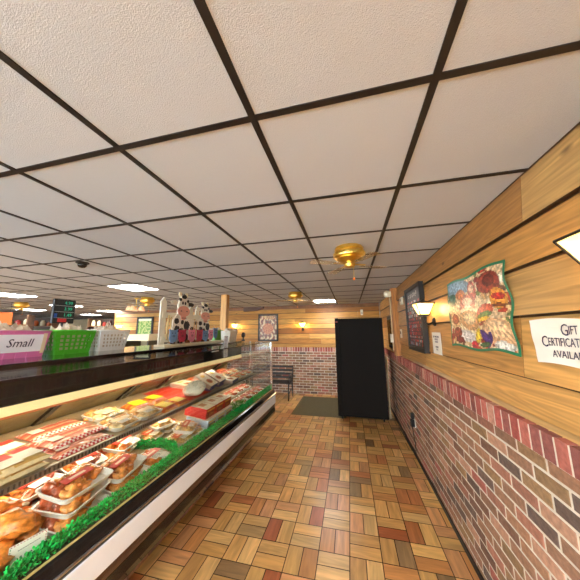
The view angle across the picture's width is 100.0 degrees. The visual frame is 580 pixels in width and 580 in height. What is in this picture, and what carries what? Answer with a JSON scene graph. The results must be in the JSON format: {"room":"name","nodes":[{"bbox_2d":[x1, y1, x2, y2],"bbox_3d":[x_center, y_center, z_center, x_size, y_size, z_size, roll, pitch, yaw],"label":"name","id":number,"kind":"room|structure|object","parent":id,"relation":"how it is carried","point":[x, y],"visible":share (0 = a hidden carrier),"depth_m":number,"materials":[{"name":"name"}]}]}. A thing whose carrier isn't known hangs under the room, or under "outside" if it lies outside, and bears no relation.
{"room":"food shop","nodes":[
{"label":"food shop","id":0,"kind":"room"},
{"bbox_2d":[59,319,87,329],"bbox_3d":[-11.011,2.973,13.935,10.900,2.610,0.100,-3,-10,13],"label":"wall","id":1,"kind":"structure","parent":0,"point":[83,322],"depth_m":14.38,"materials":[{"name":"paint"}]},
{"bbox_2d":[114,303,379,394],"bbox_3d":[-1.939,1.895,8.021,9.560,2.610,0.226,-3,-10,13],"label":"wall","id":2,"kind":"structure","parent":0,"point":[311,352],"depth_m":7.44,"materials":[{"name":"brick"}]},
{"bbox_2d":[136,317,153,333],"bbox_3d":[-5.250,1.332,8.794,0.706,0.726,0.035,-3,-10,13],"label":"framed picture","id":3,"kind":"object","parent":2,"relation":"attached to","point":[144,325],"visible":0.8,"depth_m":8.79},
{"bbox_2d":[115,303,378,314],"bbox_3d":[-2.026,0.646,8.127,9.460,0.110,0.013,-3,-10,13],"label":"trim","id":4,"kind":"structure","parent":2,"relation":"attached to","point":[351,304],"depth_m":7.67,"materials":[{"name":"brown wood"}]},
{"bbox_2d":[243,307,263,311],"bbox_3d":[-1.163,0.619,7.867,0.680,0.140,0.120,-3,-10,13],"label":"bracket","id":5,"kind":"object","parent":2,"relation":"attached to","point":[248,308],"visible":1,"depth_m":7.82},
{"bbox_2d":[258,314,277,340],"bbox_3d":[-0.693,1.188,7.702,0.661,0.841,0.035,-3,-10,13],"label":"framed picture","id":6,"kind":"object","parent":2,"relation":"attached to","point":[267,323],"visible":1,"depth_m":7.69},
{"bbox_2d":[0,0,579,319],"bbox_3d":[-8.039,0.279,6.196,20.495,0.105,14.200,-3,-10,13],"label":"ceiling","id":7,"kind":"structure","parent":0,"point":[206,150],"depth_m":0.98,"materials":[{"name":"tile"}]},
{"bbox_2d":[0,305,12,324],"bbox_3d":[-7.110,0.558,5.923,0.500,0.555,0.020,7,-12,-37],"label":"hanging sign","id":8,"kind":"object","parent":7,"relation":"hanging from","point":[5,317],"visible":1,"depth_m":5.99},
{"bbox_2d":[0,293,38,297],"bbox_3d":[-5.715,0.109,5.003,0.582,0.007,0.582,-3,-10,13],"label":"recessed light","id":9,"kind":"object","parent":7,"relation":"in","point":[1,294],"visible":1,"depth_m":5.03,"materials":[{"name":"white plastic"}]},
{"bbox_2d":[11,302,29,314],"bbox_3d":[-6.846,0.474,6.185,0.616,0.317,0.616,-1,-10,4],"label":"ceiling fan","id":10,"kind":"object","parent":7,"relation":"hanging from","point":[20,305],"visible":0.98,"depth_m":6.12,"materials":[{"name":"gold metal"}]},
{"bbox_2d":[75,261,89,267],"bbox_3d":[-2.323,-0.277,2.720,0.124,0.066,0.124,-3,-10,13],"label":"dome camera","id":11,"kind":"object","parent":7,"relation":"attached to","point":[81,264],"visible":0.99,"depth_m":2.69,"materials":[{"name":"black plastic"}]},
{"bbox_2d":[108,284,159,290],"bbox_3d":[-2.752,-0.037,4.301,0.582,0.007,0.582,-3,-10,13],"label":"recessed light","id":12,"kind":"object","parent":7,"relation":"in","point":[132,287],"visible":0.91,"depth_m":4.26,"materials":[{"name":"white plastic"}]},
{"bbox_2d":[125,298,144,310],"bbox_3d":[-3.530,0.331,5.606,0.383,0.290,0.396,-3,-10,13],"label":"hanging lamp","id":13,"kind":"object","parent":7,"relation":"hanging from","point":[132,308],"visible":0.98,"depth_m":5.54,"materials":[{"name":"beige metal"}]},
{"bbox_2d":[139,297,154,311],"bbox_3d":[-3.252,0.330,5.537,0.616,0.317,0.616,-1,-10,4],"label":"ceiling fan","id":14,"kind":"object","parent":7,"relation":"hanging from","point":[146,301],"visible":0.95,"depth_m":5.46,"materials":[{"name":"gold metal"}]},
{"bbox_2d":[288,291,302,307],"bbox_3d":[0.112,0.206,4.995,0.616,0.317,0.616,-10,-13,44],"label":"ceiling fan","id":15,"kind":"object","parent":7,"relation":"hanging from","point":[295,295],"visible":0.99,"depth_m":4.92,"materials":[{"name":"gold metal"}]},
{"bbox_2d":[312,299,335,302],"bbox_3d":[0.926,0.298,6.524,0.582,0.007,0.582,-3,-10,13],"label":"recessed light","id":16,"kind":"object","parent":7,"relation":"in","point":[331,300],"visible":0.93,"depth_m":6.58,"materials":[{"name":"white plastic"}]},
{"bbox_2d":[313,300,334,302],"bbox_3d":[0.926,0.297,6.524,0.542,0.004,0.542,-3,-10,13],"label":"diffuser","id":17,"kind":"object","parent":16,"relation":"attached to","point":[316,301],"depth_m":6.58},
{"bbox_2d":[333,243,365,279],"bbox_3d":[0.563,-0.248,2.301,0.616,0.317,0.616,-5,-11,27],"label":"ceiling fan","id":18,"kind":"object","parent":7,"relation":"hanging from","point":[348,254],"visible":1,"depth_m":2.22,"materials":[{"name":"gold metal"}]},
{"bbox_2d":[128,392,479,579],"bbox_3d":[-7.981,2.997,5.734,20.560,0.200,14.200,-3,-10,13],"label":"floor","id":19,"kind":"structure","parent":0,"point":[308,497],"depth_m":2.44,"materials":[{"name":"tile"}]},
{"bbox_2d":[9,315,34,329],"bbox_3d":[-9.569,2.080,8.255,0.900,2.470,0.500,4,-11,-26],"label":"shelf","id":20,"kind":"object","parent":19,"relation":"on","point":[30,319],"visible":0.18,"depth_m":8.65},
{"bbox_2d":[33,318,59,329],"bbox_3d":[-10.819,2.363,9.870,1.900,2.470,0.500,3,-10,-18],"label":"shelf","id":21,"kind":"object","parent":19,"relation":"on","point":[55,325],"visible":0.04,"depth_m":10.35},
{"bbox_2d":[50,299,75,326],"bbox_3d":[-2.603,1.205,2.659,0.400,2.215,0.600,-3,-10,13],"label":"price board","id":22,"kind":"object","parent":19,"relation":"on","point":[63,311],"visible":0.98,"depth_m":2.80,"materials":[{"name":"black"}]},
{"bbox_2d":[86,318,114,342],"bbox_3d":[-8.211,2.573,11.282,2.000,2.470,0.500,2,-10,-15],"label":"shelf","id":23,"kind":"object","parent":19,"relation":"on","point":[89,327],"visible":0.11,"depth_m":11.44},
{"bbox_2d":[0,341,275,579],"bbox_3d":[-1.543,1.385,2.089,1.406,1.651,5.120,-3,-10,13],"label":"display case","id":24,"kind":"object","parent":19,"relation":"on","point":[39,391],"visible":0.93,"depth_m":1.82,"materials":[{"name":"metal"}]},
{"bbox_2d":[0,539,14,572],"bbox_3d":[-1.299,1.176,1.081,0.136,0.089,0.272,6,-11,-33],"label":"chicken piece","id":25,"kind":"object","parent":24,"relation":"in","point":[5,559],"visible":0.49,"depth_m":1.07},
{"bbox_2d":[0,507,36,540],"bbox_3d":[-1.353,1.109,1.143,0.255,0.092,0.145,5,-11,-28],"label":"chicken piece","id":26,"kind":"object","parent":25,"relation":"on","point":[16,521],"visible":1,"depth_m":1.14,"materials":[{"name":"food"}]},
{"bbox_2d":[0,440,28,455],"bbox_3d":[-1.757,0.977,1.458,0.199,0.057,0.260,-2,-10,10],"label":"pack","id":27,"kind":"object","parent":24,"relation":"in","point":[9,445],"visible":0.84,"depth_m":1.51},
{"bbox_2d":[0,460,49,485],"bbox_3d":[-1.540,0.978,1.331,0.199,0.057,0.260,-2,-10,10],"label":"pack","id":28,"kind":"object","parent":24,"relation":"in","point":[42,463],"visible":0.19,"depth_m":1.32},
{"bbox_2d":[0,446,52,478],"bbox_3d":[-1.538,0.945,1.347,0.199,0.057,0.260,-2,-10,10],"label":"pack","id":29,"kind":"object","parent":28,"relation":"on","point":[23,457],"visible":1,"depth_m":1.35},
{"bbox_2d":[0,330,51,359],"bbox_3d":[-2.144,0.391,1.727,0.274,0.203,0.594,-3,-10,13],"label":"plastic basket","id":30,"kind":"object","parent":24,"relation":"on","point":[2,332],"visible":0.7,"depth_m":1.82,"materials":[{"name":"plastic"}]},
{"bbox_2d":[0,321,30,329],"bbox_3d":[-2.144,0.353,1.735,0.206,0.268,0.464,-3,-10,13],"label":"bags","id":31,"kind":"object","parent":30,"relation":"in","point":[3,326],"visible":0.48,"depth_m":1.83},
{"bbox_2d":[0,333,47,353],"bbox_3d":[-1.998,0.399,1.800,0.023,0.152,0.320,-3,-10,13],"label":"paper label","id":32,"kind":"object","parent":30,"relation":"attached to","point":[32,342],"visible":1,"depth_m":1.82,"materials":[{"name":"paper"}]},
{"bbox_2d":[8,528,47,565],"bbox_3d":[-1.214,1.197,1.124,0.018,0.098,0.128,-6,-11,27],"label":"price card","id":33,"kind":"object","parent":24,"relation":"in","point":[19,549],"visible":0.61,"depth_m":1.12,"materials":[{"name":"paper"}]},
{"bbox_2d":[16,505,45,541],"bbox_3d":[-1.362,1.194,1.266,0.271,0.090,0.136,-8,-12,38],"label":"chicken piece","id":34,"kind":"object","parent":24,"relation":"in","point":[40,519],"visible":0.28,"depth_m":1.22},
{"bbox_2d":[27,496,40,506],"bbox_3d":[-1.522,1.205,1.405,0.208,0.096,0.240,-4,-10,19],"label":"tray","id":35,"kind":"object","parent":24,"relation":"in","point":[33,502],"visible":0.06,"depth_m":1.41,"materials":[{"name":"plastic"}]},
{"bbox_2d":[4,472,62,501],"bbox_3d":[-1.518,1.147,1.433,0.209,0.098,0.241,-1,-10,4],"label":"tray","id":36,"kind":"object","parent":35,"relation":"on","point":[27,493],"visible":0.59,"depth_m":1.37,"materials":[{"name":"plastic"}]},
{"bbox_2d":[15,419,87,441],"bbox_3d":[-1.770,1.034,1.827,0.174,0.042,0.360,-3,-10,13],"label":"pack","id":37,"kind":"object","parent":24,"relation":"on","point":[33,435],"visible":0.98,"depth_m":1.77},
{"bbox_2d":[26,426,76,451],"bbox_3d":[-1.609,1.034,1.725,0.174,0.042,0.360,-3,-10,13],"label":"pack","id":38,"kind":"object","parent":24,"relation":"in","point":[46,437],"visible":0.3,"depth_m":1.61},
{"bbox_2d":[42,330,96,354],"bbox_3d":[-2.029,0.466,2.197,0.274,0.208,0.344,-3,-10,13],"label":"plastic basket","id":39,"kind":"object","parent":24,"relation":"on","point":[56,334],"visible":0.71,"depth_m":2.13,"materials":[{"name":"plastic"}]},
{"bbox_2d":[45,322,85,349],"bbox_3d":[-2.029,0.428,2.204,0.206,0.273,0.243,-3,-10,13],"label":"bags","id":40,"kind":"object","parent":39,"relation":"in","point":[66,326],"visible":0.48,"depth_m":2.16},
{"bbox_2d":[40,492,108,536],"bbox_3d":[-1.234,1.241,1.369,0.234,0.097,0.300,-2,-10,6],"label":"tray","id":41,"kind":"object","parent":24,"relation":"in","point":[54,525],"visible":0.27,"depth_m":1.27,"materials":[{"name":"plastic"}]},
{"bbox_2d":[31,479,110,518],"bbox_3d":[-1.243,1.182,1.402,0.234,0.097,0.302,-1,-9,2],"label":"tray","id":42,"kind":"object","parent":41,"relation":"on","point":[48,509],"visible":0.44,"depth_m":1.30,"materials":[{"name":"plastic"}]},
{"bbox_2d":[35,462,112,504],"bbox_3d":[-1.247,1.121,1.424,0.234,0.098,0.300,-2,-10,10],"label":"tray","id":43,"kind":"object","parent":42,"relation":"on","point":[64,489],"visible":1,"depth_m":1.38,"materials":[{"name":"plastic"}]},
{"bbox_2d":[68,470,85,479],"bbox_3d":[-1.245,1.081,1.425,0.018,0.001,0.090,5,-8,12],"label":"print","id":44,"kind":"object","parent":43,"relation":"on","point":[77,474],"depth_m":1.42},
{"bbox_2d":[43,431,113,460],"bbox_3d":[-1.438,1.040,1.661,0.174,0.042,0.360,-3,-10,13],"label":"pack","id":45,"kind":"object","parent":24,"relation":"in","point":[74,447],"visible":0.72,"depth_m":1.60},
{"bbox_2d":[33,423,106,449],"bbox_3d":[-1.521,1.010,1.707,0.174,0.042,0.360,-2,-10,10],"label":"pack","id":46,"kind":"object","parent":45,"relation":"on","point":[62,439],"visible":1,"depth_m":1.65},
{"bbox_2d":[81,406,123,422],"bbox_3d":[-1.632,1.082,2.115,0.242,0.093,0.256,-2,-10,10],"label":"tray","id":47,"kind":"object","parent":24,"relation":"in","point":[98,415],"visible":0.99,"depth_m":2.06,"materials":[{"name":"plastic"}]},
{"bbox_2d":[86,330,129,350],"bbox_3d":[-1.941,0.525,2.557,0.274,0.208,0.344,-3,-10,13],"label":"plastic basket","id":48,"kind":"object","parent":24,"relation":"on","point":[100,333],"visible":0.66,"depth_m":2.48,"materials":[{"name":"plastic"}]},
{"bbox_2d":[89,321,122,346],"bbox_3d":[-1.941,0.478,2.566,0.206,0.292,0.241,-3,-10,13],"label":"bags","id":49,"kind":"object","parent":48,"relation":"in","point":[107,327],"visible":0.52,"depth_m":2.52},
{"bbox_2d":[98,444,136,462],"bbox_3d":[-1.428,1.297,1.950,0.234,0.097,0.300,-2,-10,8],"label":"tray","id":50,"kind":"object","parent":24,"relation":"in","point":[109,455],"visible":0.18,"depth_m":1.87,"materials":[{"name":"plastic"}]},
{"bbox_2d":[102,435,139,453],"bbox_3d":[-1.363,1.241,1.964,0.206,0.088,0.220,-1,-9,2],"label":"tray","id":51,"kind":"object","parent":50,"relation":"on","point":[125,444],"visible":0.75,"depth_m":1.91,"materials":[{"name":"plastic"}]},
{"bbox_2d":[97,413,141,431],"bbox_3d":[-1.395,1.084,1.984,0.242,0.094,0.256,-3,-10,13],"label":"tray","id":52,"kind":"object","parent":24,"relation":"in","point":[118,423],"visible":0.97,"depth_m":1.94,"materials":[{"name":"plastic"}]},
{"bbox_2d":[102,464,149,495],"bbox_3d":[-1.157,1.291,1.681,0.234,0.099,0.300,-3,-10,16],"label":"tray","id":53,"kind":"object","parent":24,"relation":"in","point":[110,488],"visible":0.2,"depth_m":1.59,"materials":[{"name":"plastic"}]},
{"bbox_2d":[101,452,146,483],"bbox_3d":[-1.183,1.229,1.692,0.234,0.097,0.302,-1,-9,1],"label":"tray","id":54,"kind":"object","parent":53,"relation":"on","point":[123,464],"visible":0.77,"depth_m":1.68,"materials":[{"name":"plastic"}]},
{"bbox_2d":[0,369,252,486],"bbox_3d":[-1.566,1.117,2.118,0.675,0.080,5.080,-3,-10,13],"label":"shelf","id":55,"kind":"object","parent":24,"relation":"attached to","point":[118,402],"depth_m":2.08,"materials":[{"name":"metal"}]},
{"bbox_2d":[0,385,270,579],"bbox_3d":[-0.949,1.350,1.991,0.096,0.081,5.016,-3,-10,13],"label":"garland","id":56,"kind":"object","parent":24,"relation":"in","point":[11,572],"visible":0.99,"depth_m":1.42,"materials":[{"name":"plastic"}]},
{"bbox_2d":[120,400,152,409],"bbox_3d":[-1.505,1.133,2.402,0.199,0.061,0.200,-4,-10,19],"label":"pack","id":57,"kind":"object","parent":24,"relation":"in","point":[137,403],"visible":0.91,"depth_m":2.35},
{"bbox_2d":[126,405,162,420],"bbox_3d":[-1.337,1.124,2.224,0.242,0.093,0.256,-2,-10,10],"label":"tray","id":58,"kind":"object","parent":24,"relation":"in","point":[145,412],"visible":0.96,"depth_m":2.19,"materials":[{"name":"plastic"}]},
{"bbox_2d":[133,428,164,441],"bbox_3d":[-1.306,1.355,2.265,0.198,0.092,0.220,-2,-10,8],"label":"tray","id":59,"kind":"object","parent":24,"relation":"in","point":[148,433],"visible":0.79,"depth_m":2.23,"materials":[{"name":"plastic"}]},
{"bbox_2d":[148,417,174,430],"bbox_3d":[-1.279,1.310,2.391,0.198,0.092,0.220,-5,-10,24],"label":"tray","id":60,"kind":"object","parent":59,"relation":"on","point":[166,422],"visible":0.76,"depth_m":2.34,"materials":[{"name":"plastic"}]},
{"bbox_2d":[140,448,169,467],"bbox_3d":[-1.100,1.329,1.927,0.206,0.088,0.220,-2,-10,8],"label":"tray","id":61,"kind":"object","parent":24,"relation":"in","point":[155,455],"visible":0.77,"depth_m":1.92,"materials":[{"name":"plastic"}]},
{"bbox_2d":[142,394,167,404],"bbox_3d":[-1.456,1.166,2.604,0.199,0.060,0.200,-2,-10,10],"label":"pack","id":62,"kind":"object","parent":24,"relation":"in","point":[153,399],"visible":0.94,"depth_m":2.56},
{"bbox_2d":[132,437,178,452],"bbox_3d":[-1.162,1.336,2.092,0.459,0.117,0.128,-1,-9,1],"label":"garland","id":63,"kind":"object","parent":24,"relation":"in","point":[167,444],"visible":0.84,"depth_m":2.09,"materials":[{"name":"plastic"}]},
{"bbox_2d":[154,401,177,412],"bbox_3d":[-1.253,1.158,2.420,0.199,0.061,0.200,-2,-10,8],"label":"pack","id":64,"kind":"object","parent":24,"relation":"in","point":[166,406],"visible":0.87,"depth_m":2.39},
{"bbox_2d":[161,419,177,432],"bbox_3d":[-1.250,1.393,2.495,0.198,0.091,0.220,-3,-10,16],"label":"tray","id":65,"kind":"object","parent":24,"relation":"in","point":[168,429],"visible":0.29,"depth_m":2.42,"materials":[{"name":"plastic"}]},
{"bbox_2d":[144,386,210,400],"bbox_3d":[-1.344,1.244,2.950,0.568,0.060,0.500,-3,-10,13],"label":"paper sheet","id":66,"kind":"object","parent":24,"relation":"in","point":[168,392],"visible":0.57,"depth_m":2.88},
{"bbox_2d":[170,380,190,388],"bbox_3d":[-1.395,1.254,3.221,0.265,0.076,0.243,-3,-10,13],"label":"box","id":67,"kind":"object","parent":66,"relation":"on","point":[181,384],"visible":0.68,"depth_m":3.13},
{"bbox_2d":[183,380,205,395],"bbox_3d":[-1.133,1.174,2.908,0.243,0.161,0.386,-4,-10,21],"label":"roll","id":68,"kind":"object","parent":66,"relation":"on","point":[196,387],"visible":1,"depth_m":2.81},
{"bbox_2d":[166,396,190,406],"bbox_3d":[-1.208,1.188,2.602,0.199,0.059,0.200,-3,-10,13],"label":"pack","id":69,"kind":"object","parent":24,"relation":"in","point":[179,401],"visible":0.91,"depth_m":2.56},
{"bbox_2d":[165,433,193,446],"bbox_3d":[-1.034,1.389,2.276,0.198,0.092,0.220,-2,-10,8],"label":"tray","id":70,"kind":"object","parent":24,"relation":"in","point":[181,439],"visible":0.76,"depth_m":2.23,"materials":[{"name":"plastic"}]},
{"bbox_2d":[172,420,198,434],"bbox_3d":[-1.014,1.339,2.373,0.198,0.096,0.220,0,-10,-6],"label":"tray","id":71,"kind":"object","parent":70,"relation":"on","point":[187,426],"visible":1,"depth_m":2.32,"materials":[{"name":"plastic"}]},
{"bbox_2d":[154,292,222,346],"bbox_3d":[-1.433,0.452,3.717,0.160,0.723,1.440,-3,-10,13],"label":"display","id":72,"kind":"object","parent":24,"relation":"on","point":[184,317],"visible":0.85,"depth_m":3.37,"materials":[{"name":"wood"}]},
{"bbox_2d":[169,327,177,342],"bbox_3d":[-1.512,0.572,3.133,0.047,0.223,0.166,-3,-10,13],"label":"tag","id":73,"kind":"object","parent":72,"relation":"hanging from","point":[173,333],"visible":1,"depth_m":3.12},
{"bbox_2d":[178,326,186,341],"bbox_3d":[-1.472,0.599,3.296,0.047,0.223,0.166,-3,-10,13],"label":"tag","id":74,"kind":"object","parent":72,"relation":"hanging from","point":[182,333],"visible":1,"depth_m":3.28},
{"bbox_2d":[188,329,195,341],"bbox_3d":[-1.423,0.632,3.497,0.047,0.223,0.166,-3,-10,13],"label":"tag","id":75,"kind":"object","parent":72,"relation":"hanging from","point":[191,335],"visible":1,"depth_m":3.47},
{"bbox_2d":[196,327,202,340],"bbox_3d":[-1.378,0.662,3.679,0.047,0.223,0.166,-3,-10,13],"label":"tag","id":76,"kind":"object","parent":72,"relation":"hanging from","point":[199,335],"visible":1,"depth_m":3.66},
{"bbox_2d":[190,424,204,437],"bbox_3d":[-0.992,1.417,2.449,0.198,0.091,0.220,-3,-10,16],"label":"tray","id":77,"kind":"object","parent":24,"relation":"in","point":[199,428],"visible":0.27,"depth_m":2.43,"materials":[{"name":"plastic"}]},
{"bbox_2d":[186,415,216,428],"bbox_3d":[-0.960,1.417,2.639,0.270,0.134,0.180,-3,-10,13],"label":"carton","id":78,"kind":"object","parent":24,"relation":"in","point":[211,420],"visible":0.47,"depth_m":2.56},
{"bbox_2d":[184,401,215,419],"bbox_3d":[-0.983,1.314,2.672,0.270,0.134,0.180,-3,-10,13],"label":"carton","id":79,"kind":"object","parent":78,"relation":"on","point":[202,410],"visible":0.84,"depth_m":2.60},
{"bbox_2d":[191,401,214,409],"bbox_3d":[-0.977,1.264,2.679,0.256,0.002,0.176,5,-8,14],"label":"print","id":80,"kind":"object","parent":79,"relation":"attached to","point":[200,405],"depth_m":2.65},
{"bbox_2d":[207,407,214,417],"bbox_3d":[-0.857,1.327,2.639,0.002,0.073,0.150,5,-8,14],"label":"picture","id":81,"kind":"object","parent":79,"relation":"attached to","point":[210,410],"depth_m":2.63},
{"bbox_2d":[188,415,216,420],"bbox_3d":[-0.954,1.367,2.646,0.256,0.002,0.176,5,-8,14],"label":"print","id":82,"kind":"object","parent":78,"relation":"attached to","point":[213,417],"depth_m":2.58},
{"bbox_2d":[209,327,222,340],"bbox_3d":[-1.394,0.812,4.460,0.220,0.258,0.250,-3,-10,13],"label":"container","id":83,"kind":"object","parent":24,"relation":"on","point":[219,329],"visible":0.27,"depth_m":4.42,"materials":[{"name":"plastic"}]},
{"bbox_2d":[214,410,224,420],"bbox_3d":[-0.916,1.447,2.819,0.270,0.134,0.180,-3,-10,13],"label":"carton","id":84,"kind":"object","parent":24,"relation":"on","point":[221,413],"visible":0.32,"depth_m":2.78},
{"bbox_2d":[201,397,223,413],"bbox_3d":[-0.939,1.344,2.852,0.270,0.134,0.180,-3,-10,13],"label":"carton","id":85,"kind":"object","parent":84,"relation":"on","point":[219,403],"visible":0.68,"depth_m":2.83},
{"bbox_2d":[202,397,223,403],"bbox_3d":[-0.933,1.294,2.858,0.256,0.002,0.176,5,-8,14],"label":"print","id":86,"kind":"object","parent":85,"relation":"attached to","point":[210,400],"depth_m":2.85},
{"bbox_2d":[224,336,227,356],"bbox_3d":[-1.049,0.925,3.983,0.003,0.335,0.130,-3,-10,13],"label":"price sign","id":87,"kind":"object","parent":24,"relation":"hanging from","point":[225,337],"visible":0.98,"depth_m":3.98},
{"bbox_2d":[222,405,232,415],"bbox_3d":[-0.873,1.476,2.998,0.270,0.134,0.180,-3,-10,13],"label":"carton","id":88,"kind":"object","parent":24,"relation":"on","point":[227,409],"visible":0.28,"depth_m":2.96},
{"bbox_2d":[210,393,230,408],"bbox_3d":[-0.895,1.373,3.031,0.270,0.134,0.180,-3,-10,13],"label":"carton","id":89,"kind":"object","parent":88,"relation":"on","point":[227,399],"visible":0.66,"depth_m":3.01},
{"bbox_2d":[210,393,230,399],"bbox_3d":[-0.890,1.323,3.038,0.256,0.002,0.176,5,-8,14],"label":"print","id":90,"kind":"object","parent":89,"relation":"attached to","point":[218,396],"depth_m":3.02},
{"bbox_2d":[221,328,235,341],"bbox_3d":[-1.125,0.809,4.426,0.200,0.248,0.221,-3,-10,13],"label":"container","id":91,"kind":"object","parent":24,"relation":"on","point":[230,333],"visible":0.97,"depth_m":4.34,"materials":[{"name":"plastic"}]},
{"bbox_2d":[223,376,238,383],"bbox_3d":[-0.950,1.360,3.689,0.265,0.078,0.244,-2,-10,8],"label":"box","id":92,"kind":"object","parent":24,"relation":"on","point":[229,380],"visible":0.71,"depth_m":3.62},
{"bbox_3d":[-1.474,1.250,1.687,0.210,0.084,0.240,5,-8,12],"label":"tray","id":93,"kind":"object","parent":24,"relation":"in","visible":0},
{"bbox_2d":[58,451,107,473],"bbox_3d":[-1.445,1.190,1.691,0.208,0.094,0.240,-5,-10,25],"label":"tray","id":94,"kind":"object","parent":93,"relation":"on","point":[97,458],"visible":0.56,"depth_m":1.68,"materials":[{"name":"plastic"}]},
{"bbox_3d":[-1.115,1.242,3.212,0.200,0.120,0.180,4,-8,6],"label":"prop","id":95,"kind":"object","parent":24,"relation":"on","visible":0},
{"bbox_2d":[193,373,217,389],"bbox_3d":[-1.116,1.208,3.235,0.252,0.177,0.246,-1,-10,5],"label":"box","id":96,"kind":"object","parent":95,"relation":"on","point":[210,383],"visible":0.95,"depth_m":3.20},
{"bbox_2d":[200,375,212,382],"bbox_3d":[-1.107,1.186,3.236,0.194,0.018,0.144,28,-5,9],"label":"picture","id":97,"kind":"object","parent":96,"relation":"attached to","point":[205,378],"depth_m":3.23},
{"bbox_3d":[-1.054,1.283,3.461,0.200,0.120,0.180,4,-8,6],"label":"prop","id":98,"kind":"object","parent":24,"relation":"on","visible":0},
{"bbox_2d":[205,369,225,384],"bbox_3d":[-1.075,1.248,3.489,0.252,0.177,0.246,-1,-10,5],"label":"box","id":99,"kind":"object","parent":98,"relation":"on","point":[220,379],"visible":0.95,"depth_m":3.46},
{"bbox_2d":[122,334,168,346],"bbox_3d":[-3.851,2.053,6.339,0.900,1.780,0.700,-3,-10,13],"label":"cooler","id":100,"kind":"object","parent":19,"relation":"on","point":[133,339],"visible":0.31,"depth_m":6.17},
{"bbox_2d":[220,294,228,368],"bbox_3d":[-1.375,1.389,5.008,0.130,2.604,0.120,-3,-10,13],"label":"wooden post","id":101,"kind":"object","parent":19,"relation":"on","point":[224,315],"visible":0.36,"depth_m":5.11,"materials":[{"name":"brown wood"}]},
{"bbox_2d":[246,364,292,400],"bbox_3d":[-0.561,2.587,6.870,1.236,0.850,0.604,-3,-10,13],"label":"bench","id":102,"kind":"object","parent":19,"relation":"on","point":[289,381],"visible":0.8,"depth_m":7.03,"materials":[{"name":"metal"}]},
{"bbox_2d":[291,396,346,417],"bbox_3d":[0.786,2.845,5.991,1.200,0.011,1.540,-3,-10,13],"label":"floor mat","id":103,"kind":"object","parent":19,"relation":"on","point":[308,405],"visible":0.7,"depth_m":5.83,"materials":[{"name":"rubber"}]},
{"bbox_2d":[335,318,388,421],"bbox_3d":[1.580,1.697,5.468,0.990,2.090,0.837,-3,-10,15],"label":"refrigerator","id":104,"kind":"object","parent":19,"relation":"on","point":[360,355],"visible":1,"depth_m":5.09,"materials":[{"name":"black metal"}]},
{"bbox_2d":[385,357,391,418],"bbox_3d":[2.112,2.078,5.230,0.030,1.250,0.160,-3,-10,13],"label":"board","id":105,"kind":"object","parent":19,"relation":"on","point":[386,360],"visible":0.97,"depth_m":5.20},
{"bbox_2d":[380,122,579,579],"bbox_3d":[1.496,0.824,1.818,0.328,2.610,10.450,-3,-10,13],"label":"wall","id":106,"kind":"structure","parent":0,"point":[497,433],"depth_m":1.38,"materials":[{"name":"brown wood"}]},
{"bbox_2d":[387,316,392,347],"bbox_3d":[2.166,0.902,5.238,0.035,0.670,0.650,-3,-10,13],"label":"wall picture","id":107,"kind":"object","parent":106,"relation":"attached to","point":[388,317],"visible":0.58,"depth_m":5.28},
{"bbox_2d":[389,288,401,355],"bbox_3d":[1.970,0.586,4.546,0.102,1.239,0.170,-3,-10,13],"label":"wall post","id":108,"kind":"object","parent":106,"relation":"attached to","point":[395,315],"visible":0.86,"depth_m":4.47,"materials":[{"name":"brown wood"}]},
{"bbox_2d":[389,297,393,350],"bbox_3d":[1.906,0.631,4.601,0.048,1.000,0.060,-3,-10,13],"label":"conduit","id":109,"kind":"object","parent":108,"relation":"attached to","point":[391,335],"visible":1,"depth_m":4.58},
{"bbox_2d":[399,412,415,452],"bbox_3d":[1.924,2.196,4.065,0.060,0.624,1.245,-3,-10,13],"label":"wall outlet","id":110,"kind":"object","parent":106,"relation":"attached to","point":[412,420],"visible":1,"depth_m":3.52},
{"bbox_2d":[404,281,430,353],"bbox_3d":[1.647,0.369,3.201,0.055,0.846,0.796,-3,-10,13],"label":"menu board","id":111,"kind":"object","parent":106,"relation":"attached to","point":[417,330],"visible":0.84,"depth_m":3.11,"materials":[{"name":"black"}]},
{"bbox_2d":[411,299,435,325],"bbox_3d":[1.426,0.242,2.593,0.194,0.285,0.187,-3,-10,13],"label":"wall lantern","id":112,"kind":"object","parent":106,"relation":"attached to","point":[423,308],"visible":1,"depth_m":2.54,"materials":[{"name":"glass"}]},
{"bbox_2d":[432,332,441,354],"bbox_3d":[1.517,0.550,2.515,0.006,0.220,0.250,-3,-10,13],"label":"paper notice","id":113,"kind":"object","parent":106,"relation":"attached to","point":[436,337],"visible":1,"depth_m":2.50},
{"bbox_2d":[391,408,483,579],"bbox_3d":[1.534,2.206,2.311,0.012,0.045,9.050,-3,-10,13],"label":"baseboard","id":114,"kind":"structure","parent":106,"relation":"attached to","point":[465,548],"depth_m":2.37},
{"bbox_2d":[447,259,520,356],"bbox_3d":[1.298,0.151,1.721,0.022,0.550,0.872,-3,-10,13],"label":"poster","id":115,"kind":"object","parent":106,"relation":"attached to","point":[481,303],"visible":1,"depth_m":1.58,"materials":[{"name":"paper"}]},
{"bbox_2d":[529,318,579,368],"bbox_3d":[1.127,0.211,0.967,0.012,0.207,0.460,-3,-10,13],"label":"paper sign","id":116,"kind":"object","parent":106,"relation":"attached to","point":[556,340],"visible":1,"depth_m":1.04,"materials":[{"name":"paper"}]},
{"bbox_2d":[553,229,579,264],"bbox_3d":[0.962,-0.085,0.701,0.194,0.285,0.187,-3,-10,13],"label":"wall lantern","id":117,"kind":"object","parent":106,"relation":"attached to","point":[569,243],"visible":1,"depth_m":0.77,"materials":[{"name":"glass"}]},
{"label":"chicken piece","id":118,"kind":"object","parent":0,"visible":0},
{"bbox_2d":[0,496,29,513],"bbox_3d":[-1.486,1.094,1.214,0.275,0.086,0.136,3,-10,-21],"label":"chicken piece","id":119,"kind":"object","parent":118,"relation":"on","point":[6,503],"visible":0.85,"depth_m":1.24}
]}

